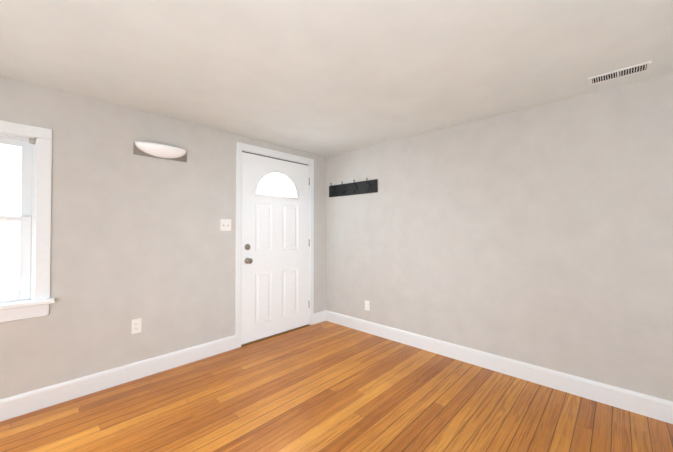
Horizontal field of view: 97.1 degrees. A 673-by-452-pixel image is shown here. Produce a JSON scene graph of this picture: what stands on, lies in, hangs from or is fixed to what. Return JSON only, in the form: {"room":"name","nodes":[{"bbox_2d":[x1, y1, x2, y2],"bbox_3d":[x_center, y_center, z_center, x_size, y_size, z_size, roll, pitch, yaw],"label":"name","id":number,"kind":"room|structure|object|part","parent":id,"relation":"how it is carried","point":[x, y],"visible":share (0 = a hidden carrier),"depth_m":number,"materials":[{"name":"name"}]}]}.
{"room":"empty living room","nodes":[
{"label":"empty living room","id":0,"kind":"room"},
{"bbox_2d":[0,75,325,398],"bbox_3d":[-1.692,0.145,2.517,0.200,2.200,4.700,-1,-1,43],"label":"wall","id":1,"kind":"structure","parent":0,"point":[147,241],"depth_m":2.38,"materials":[{"name":"paint"}]},
{"bbox_2d":[0,120,51,302],"bbox_3d":[-2.377,-0.075,1.783,0.218,1.200,0.950,-1,-1,43],"label":"window","id":2,"kind":"structure","parent":1,"relation":"in","point":[43,136],"depth_m":2.01,"materials":[{"name":"glass"}]},
{"bbox_3d":[-2.359,0.212,1.763,0.034,0.564,0.766,-1,-1,43],"label":"window sash","id":3,"kind":"part","parent":2,"relation":"part of","materials":[{"name":"glass"}]},
{"bbox_3d":[-2.393,-0.312,1.802,0.034,0.565,0.770,-1,-1,43],"label":"window sash","id":4,"kind":"part","parent":2,"relation":"part of","materials":[{"name":"glass"}]},
{"bbox_2d":[29,138,34,143],"bbox_3d":[-2.323,-0.578,1.739,0.026,0.030,0.786,-1,-1,43],"label":"bracket","id":5,"kind":"object","parent":2,"relation":"attached to","point":[31,141],"visible":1,"depth_m":2.01,"materials":[{"name":"silver metal"}]},
{"bbox_2d":[0,298,54,322],"bbox_3d":[-2.363,0.553,1.762,0.255,0.115,1.000,-1,-1,43],"label":"window sill","id":6,"kind":"structure","parent":1,"relation":"attached to","point":[19,309],"depth_m":1.96,"materials":[{"name":"paint"}]},
{"bbox_2d":[131,318,141,333],"bbox_3d":[-1.629,0.816,2.423,0.009,0.115,0.070,-1,-1,43],"label":"electrical outlet","id":7,"kind":"object","parent":1,"relation":"attached to","point":[136,325],"visible":1,"depth_m":2.42,"materials":[{"name":"white plastic"}]},
{"bbox_2d":[133,141,186,161],"bbox_3d":[-1.479,-0.635,2.539,0.094,0.104,0.410,-1,-1,43],"label":"sconce","id":8,"kind":"object","parent":1,"relation":"attached to","point":[156,150],"visible":1,"depth_m":2.50,"materials":[{"name":"white glass"}]},
{"bbox_2d":[0,310,325,421],"bbox_3d":[-1.614,1.177,2.429,0.015,0.135,4.300,-1,-1,43],"label":"baseboard","id":9,"kind":"structure","parent":1,"relation":"attached to","point":[28,402],"depth_m":2.27,"materials":[{"name":"paint"}]},
{"bbox_2d":[220,219,230,230],"bbox_3d":[-1.106,-0.011,2.980,0.017,0.116,0.116,-1,-1,43],"label":"switch plate","id":10,"kind":"object","parent":1,"relation":"attached to","point":[225,224],"visible":1,"depth_m":2.98,"materials":[{"name":"white plastic"}]},
{"bbox_2d":[235,142,313,347],"bbox_3d":[-0.737,0.197,3.512,0.218,2.122,1.070,-1,-1,43],"label":"door frame","id":11,"kind":"structure","parent":1,"relation":"attached to","point":[240,146],"depth_m":3.19,"materials":[{"name":"paint"}]},
{"bbox_2d":[241,152,308,344],"bbox_3d":[-0.664,0.233,3.443,0.117,2.016,0.930,-1,-1,43],"label":"door","id":12,"kind":"structure","parent":1,"relation":"in","point":[275,253],"depth_m":3.40,"materials":[{"name":"paint"}]},
{"bbox_3d":[-0.922,0.296,3.137,0.072,0.211,0.066,-1,-1,43],"label":"knob","id":13,"kind":"part","parent":12,"relation":"part of","materials":[{"name":"silver metal"}]},
{"bbox_3d":[-0.677,-0.484,3.450,0.012,0.322,0.616,-1,-1,43],"label":"lite frame","id":14,"kind":"part","parent":12,"relation":"part of","materials":[{"name":"glass"}]},
{"label":"glass","id":15,"kind":"part","parent":12,"relation":"part of","materials":[{"name":"glass"}]},
{"bbox_2d":[241,324,309,346],"bbox_3d":[-0.707,1.251,3.470,0.140,0.014,0.938,-1,-1,43],"label":"door threshold sill","id":16,"kind":"structure","parent":1,"relation":"attached to","point":[258,340],"depth_m":3.37,"materials":[{"name":"brown wood"}]},
{"bbox_2d":[0,321,672,451],"bbox_3d":[0.051,1.253,0.853,5.000,0.060,4.700,-1,-1,43],"label":"floor","id":17,"kind":"structure","parent":0,"point":[325,386],"depth_m":1.99,"materials":[{"name":"brown wood"}]},
{"bbox_2d":[0,0,672,156],"bbox_3d":[0.051,-1.026,0.882,5.000,0.100,4.700,-1,-1,43],"label":"ceiling","id":18,"kind":"structure","parent":0,"point":[326,78],"depth_m":1.70,"materials":[{"name":"paint"}]},
{"bbox_2d":[587,61,651,85],"bbox_3d":[1.783,-0.957,1.883,0.290,0.012,0.135,-1,-1,43],"label":"ceiling vent","id":19,"kind":"object","parent":18,"relation":"in","point":[623,72],"visible":1,"depth_m":1.87,"materials":[{"name":"metal"}]},
{"bbox_2d":[326,74,672,400],"bbox_3d":[1.670,0.144,2.433,4.800,2.200,0.200,-1,-1,43],"label":"wall","id":20,"kind":"structure","parent":0,"point":[541,235],"depth_m":2.39,"materials":[{"name":"paint"}]},
{"bbox_2d":[329,178,377,196],"bbox_3d":[0.164,-0.471,3.669,0.775,0.171,0.086,-1,-1,43],"label":"coat rack","id":21,"kind":"object","parent":20,"relation":"attached to","point":[363,187],"visible":1,"depth_m":3.65,"materials":[{"name":"black paint"}]},
{"bbox_2d":[365,300,369,310],"bbox_3d":[0.361,0.941,3.517,0.070,0.115,0.009,-1,-1,43],"label":"electrical outlet","id":22,"kind":"object","parent":20,"relation":"attached to","point":[367,305],"visible":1,"depth_m":3.51,"materials":[{"name":"white plastic"}]},
{"bbox_2d":[326,310,672,423],"bbox_3d":[1.529,1.176,2.405,4.585,0.135,0.015,-1,-1,43],"label":"baseboard","id":23,"kind":"structure","parent":20,"relation":"attached to","point":[660,409],"depth_m":2.38,"materials":[{"name":"paint"}]}
]}

